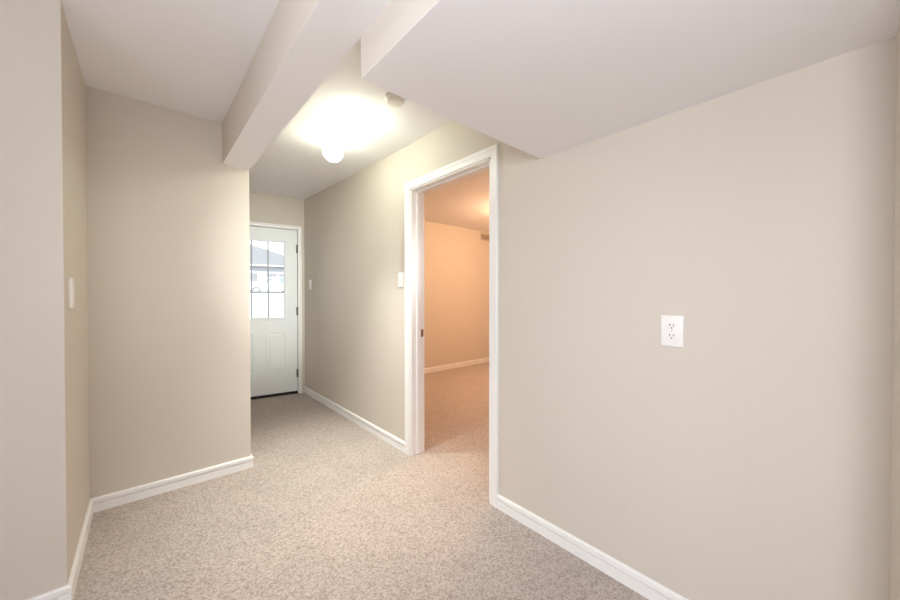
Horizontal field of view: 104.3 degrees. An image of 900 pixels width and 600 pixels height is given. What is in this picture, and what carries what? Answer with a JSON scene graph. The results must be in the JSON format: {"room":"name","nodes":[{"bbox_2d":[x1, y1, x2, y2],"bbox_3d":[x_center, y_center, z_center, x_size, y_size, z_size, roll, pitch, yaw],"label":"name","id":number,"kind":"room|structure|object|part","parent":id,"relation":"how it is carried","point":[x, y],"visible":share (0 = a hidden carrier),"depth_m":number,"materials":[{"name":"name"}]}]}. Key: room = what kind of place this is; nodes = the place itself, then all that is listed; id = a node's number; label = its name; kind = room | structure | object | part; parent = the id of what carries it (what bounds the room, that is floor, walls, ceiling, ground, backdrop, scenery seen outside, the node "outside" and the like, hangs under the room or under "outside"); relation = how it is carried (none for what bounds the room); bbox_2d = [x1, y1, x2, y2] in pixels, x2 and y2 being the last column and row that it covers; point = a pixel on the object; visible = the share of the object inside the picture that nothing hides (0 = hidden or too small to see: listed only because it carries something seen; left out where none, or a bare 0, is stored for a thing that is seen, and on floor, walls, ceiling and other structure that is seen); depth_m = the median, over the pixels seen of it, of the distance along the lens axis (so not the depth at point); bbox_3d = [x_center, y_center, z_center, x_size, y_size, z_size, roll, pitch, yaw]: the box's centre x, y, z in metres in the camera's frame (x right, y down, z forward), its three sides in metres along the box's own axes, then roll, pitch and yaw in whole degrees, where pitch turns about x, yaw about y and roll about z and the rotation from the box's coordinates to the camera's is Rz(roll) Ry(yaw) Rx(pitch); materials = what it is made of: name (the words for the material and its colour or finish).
{"room":"basement hallway","nodes":[
{"label":"basement hallway","id":0,"kind":"room"},
{"bbox_2d":[0,0,71,599],"bbox_3d":[-2.293,-0.088,0.767,1.965,2.600,0.120,-1,1,-41],"label":"wall","id":1,"kind":"structure","parent":0,"point":[36,535],"depth_m":1.32,"materials":[{"name":"beige paint"}]},
{"bbox_2d":[66,20,89,564],"bbox_3d":[-1.856,-0.097,1.668,0.120,2.600,0.660,-1,1,-41],"label":"wall","id":2,"kind":"structure","parent":0,"point":[75,84],"depth_m":1.66,"materials":[{"name":"beige paint"}]},
{"bbox_2d":[68,277,74,308],"bbox_3d":[-1.601,-0.028,1.477,0.014,0.132,0.074,-1,1,-41],"label":"light switch","id":3,"kind":"object","parent":2,"relation":"attached to","point":[70,280],"visible":1,"depth_m":1.45,"materials":[{"name":"white plastic"}]},
{"bbox_2d":[86,86,250,498],"bbox_3d":[-1.811,-0.103,2.227,0.924,2.600,0.120,-1,1,-41],"label":"wall","id":4,"kind":"structure","parent":0,"point":[168,229],"depth_m":2.17,"materials":[{"name":"beige paint"}]},
{"bbox_2d":[27,454,253,599],"bbox_3d":[-2.134,1.161,1.927,1.375,0.079,3.841,0,1,5],"label":"baseboard","id":5,"kind":"structure","parent":4,"relation":"attached to","point":[107,501],"depth_m":2.07,"materials":[{"name":"white wood"}]},
{"bbox_2d":[61,0,488,231],"bbox_3d":[0.790,-1.321,2.195,8.740,0.283,7.720,-1,1,-41],"label":"ceiling","id":6,"kind":"structure","parent":0,"point":[191,57],"depth_m":1.94,"materials":[{"name":"white paint"}]},
{"bbox_2d":[222,0,390,169],"bbox_3d":[0.298,-1.035,0.390,0.163,0.273,5.409,-1,1,-41],"label":"ceiling beam","id":7,"kind":"structure","parent":6,"relation":"attached to","point":[303,42],"depth_m":1.42,"materials":[{"name":"beige paint"}]},
{"bbox_2d":[323,117,369,161],"bbox_3d":[-0.726,-1.100,2.412,0.143,0.172,0.543,-1,1,-41],"label":"ceiling lamp","id":8,"kind":"object","parent":6,"relation":"attached to","point":[357,131],"visible":1,"depth_m":2.33,"materials":[{"name":"white glass"}]},
{"bbox_3d":[-0.857,-1.084,2.562,0.143,0.137,0.143,-1,1,-41],"label":"globe","id":9,"kind":"part","parent":8,"relation":"part of","materials":[{"name":"white glass"}]},
{"bbox_3d":[-0.594,-1.081,2.261,0.143,0.137,0.143,-1,1,-41],"label":"globe","id":10,"kind":"part","parent":8,"relation":"part of","materials":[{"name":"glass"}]},
{"bbox_2d":[384,92,404,106],"bbox_3d":[-0.320,-1.160,2.029,0.120,0.039,0.120,-1,1,-41],"label":"smoke detector","id":11,"kind":"object","parent":6,"relation":"attached to","point":[393,100],"visible":0.88,"depth_m":2.00,"materials":[{"name":"white plastic"}]},
{"bbox_2d":[361,0,899,158],"bbox_3d":[1.281,-0.937,0.124,0.966,0.463,3.713,-1,1,-41],"label":"ceiling","id":12,"kind":"structure","parent":6,"relation":"attached to","point":[541,79],"depth_m":1.05,"materials":[{"name":"beige paint"}]},
{"bbox_2d":[249,192,304,392],"bbox_3d":[-2.340,-0.123,4.183,1.400,2.600,0.120,0,1,-33],"label":"wall","id":13,"kind":"structure","parent":0,"point":[264,208],"depth_m":4.29,"materials":[{"name":"beige paint"}]},
{"bbox_2d":[249,226,297,399],"bbox_3d":[-2.272,0.156,4.186,0.848,2.046,0.192,0,1,-33],"label":"door","id":14,"kind":"structure","parent":13,"relation":"in","point":[273,340],"depth_m":4.26,"materials":[{"name":"white wood"}]},
{"bbox_3d":[-2.408,0.637,4.077,0.232,0.498,0.007,0,1,-33],"label":"panel","id":15,"kind":"part","parent":14,"relation":"part of","materials":[{"name":"white wood"}]},
{"bbox_3d":[-2.274,-0.246,4.180,0.579,0.975,0.061,0,1,-33],"label":"glazing frame","id":16,"kind":"part","parent":14,"relation":"part of","materials":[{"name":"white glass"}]},
{"bbox_3d":[-2.115,0.635,4.264,0.232,0.498,0.007,0,1,-33],"label":"panel","id":17,"kind":"part","parent":14,"relation":"part of","materials":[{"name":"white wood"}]},
{"bbox_2d":[249,221,301,392],"bbox_3d":[-2.289,0.126,4.208,0.924,2.100,0.136,0,1,-33],"label":"door frame","id":18,"kind":"structure","parent":13,"relation":"attached to","point":[298,229],"depth_m":4.39,"materials":[{"name":"white wood"}]},
{"bbox_2d":[73,362,648,599],"bbox_3d":[0.806,1.227,2.203,8.740,0.060,7.670,-1,1,-41],"label":"floor","id":19,"kind":"structure","parent":0,"point":[327,508],"depth_m":1.84,"materials":[{"name":"beige carpet"}]},
{"bbox_2d":[424,221,488,367],"bbox_3d":[0.084,-0.142,6.027,4.766,2.600,0.120,-1,1,-41],"label":"wall","id":20,"kind":"structure","parent":0,"point":[456,260],"depth_m":5.95,"materials":[{"name":"beige paint"}]},
{"bbox_2d":[424,358,488,373],"bbox_3d":[0.083,1.119,5.949,4.646,0.079,0.015,-1,1,-41],"label":"baseboard","id":21,"kind":"structure","parent":20,"relation":"attached to","point":[484,360],"depth_m":5.95,"materials":[{"name":"white wood"}]},
{"bbox_2d":[480,233,488,240],"bbox_3d":[0.700,-1.153,6.470,0.400,0.130,0.013,-1,1,-41],"label":"air vent","id":22,"kind":"object","parent":20,"relation":"in","point":[485,237],"visible":0.48,"depth_m":6.41,"materials":[{"name":"white metal"}]},
{"bbox_2d":[304,36,895,599],"bbox_3d":[0.514,-0.099,1.831,0.120,2.600,7.516,-1,1,-41],"label":"wall","id":23,"kind":"structure","parent":0,"point":[749,459],"depth_m":1.29,"materials":[{"name":"beige paint"}]},
{"bbox_2d":[304,386,404,452],"bbox_3d":[-1.096,1.143,3.578,0.015,0.079,2.281,-1,1,-41],"label":"baseboard","id":24,"kind":"structure","parent":23,"relation":"attached to","point":[382,434],"depth_m":3.28,"materials":[{"name":"white wood"}]},
{"bbox_2d":[398,272,402,286],"bbox_3d":[-0.395,-0.160,2.762,0.020,0.118,0.072,-1,1,-41],"label":"light switch","id":25,"kind":"object","parent":23,"relation":"attached to","point":[400,274],"visible":1,"depth_m":2.76,"materials":[{"name":"white plastic"}]},
{"bbox_2d":[404,143,498,507],"bbox_3d":[0.015,0.150,2.402,0.156,2.091,0.942,-1,1,-41],"label":"door frame","id":26,"kind":"structure","parent":23,"relation":"attached to","point":[486,159],"depth_m":2.52,"materials":[{"name":"white wood"}]},
{"bbox_2d":[497,494,687,599],"bbox_3d":[0.629,1.166,1.393,0.300,0.079,1.407,-1,1,-41],"label":"baseboard","id":27,"kind":"structure","parent":23,"relation":"attached to","point":[645,586],"depth_m":1.59,"materials":[{"name":"white wood"}]},
{"bbox_2d":[661,315,683,347],"bbox_3d":[0.855,0.119,1.347,0.010,0.120,0.077,-1,1,-41],"label":"wall outlet","id":28,"kind":"object","parent":23,"relation":"attached to","point":[672,327],"visible":1,"depth_m":1.34,"materials":[{"name":"white plastic"}]},
{"bbox_2d":[667,332,676,339],"bbox_3d":[0.854,0.139,1.345,0.005,0.028,0.034,-1,1,-41],"label":"socket","id":29,"kind":"object","parent":28,"relation":"attached to","point":[670,335],"depth_m":1.34,"materials":[{"name":"grey plastic"}]},
{"bbox_2d":[667,322,676,329],"bbox_3d":[0.854,0.100,1.345,0.005,0.028,0.034,-1,1,-41],"label":"socket","id":30,"kind":"object","parent":28,"relation":"attached to","point":[670,325],"depth_m":1.34,"materials":[{"name":"grey plastic"}]},
{"bbox_2d":[889,18,899,599],"bbox_3d":[1.133,-0.088,0.806,0.300,2.600,0.120,-1,1,-41],"label":"wall","id":31,"kind":"structure","parent":0,"point":[894,567],"depth_m":0.88,"materials":[{"name":"beige paint"}]},
{"label":"outside","id":32,"kind":"structure","parent":0,"visible":0},
{"bbox_2d":[250,293,283,317],"bbox_3d":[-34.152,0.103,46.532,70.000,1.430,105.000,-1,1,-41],"label":"ground","id":33,"kind":"structure","parent":32,"point":[276,300],"depth_m":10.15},
{"bbox_2d":[250,244,283,291],"bbox_3d":[-26.144,-3.799,42.820,17.300,7.050,10.280,-1,1,-41],"label":"house","id":34,"kind":"structure","parent":33,"relation":"on","point":[259,255],"depth_m":41.36,"materials":[{"name":"white"}]},
{"bbox_3d":[-23.122,-2.615,39.537,2.440,0.890,0.040,-1,1,-41],"label":"pane","id":35,"kind":"part","parent":34,"relation":"part of","materials":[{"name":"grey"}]},
{"bbox_3d":[-20.565,-2.638,41.779,2.440,0.890,0.040,-1,1,-41],"label":"pane","id":36,"kind":"part","parent":34,"relation":"part of","materials":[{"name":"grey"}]},
{"bbox_2d":[250,277,283,291],"bbox_3d":[-14.707,-1.160,28.909,4.420,1.460,1.880,-1,1,-41],"label":"car","id":37,"kind":"object","parent":33,"relation":"on","point":[275,283],"visible":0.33,"depth_m":28.19,"materials":[{"name":"white paint"}]}
]}

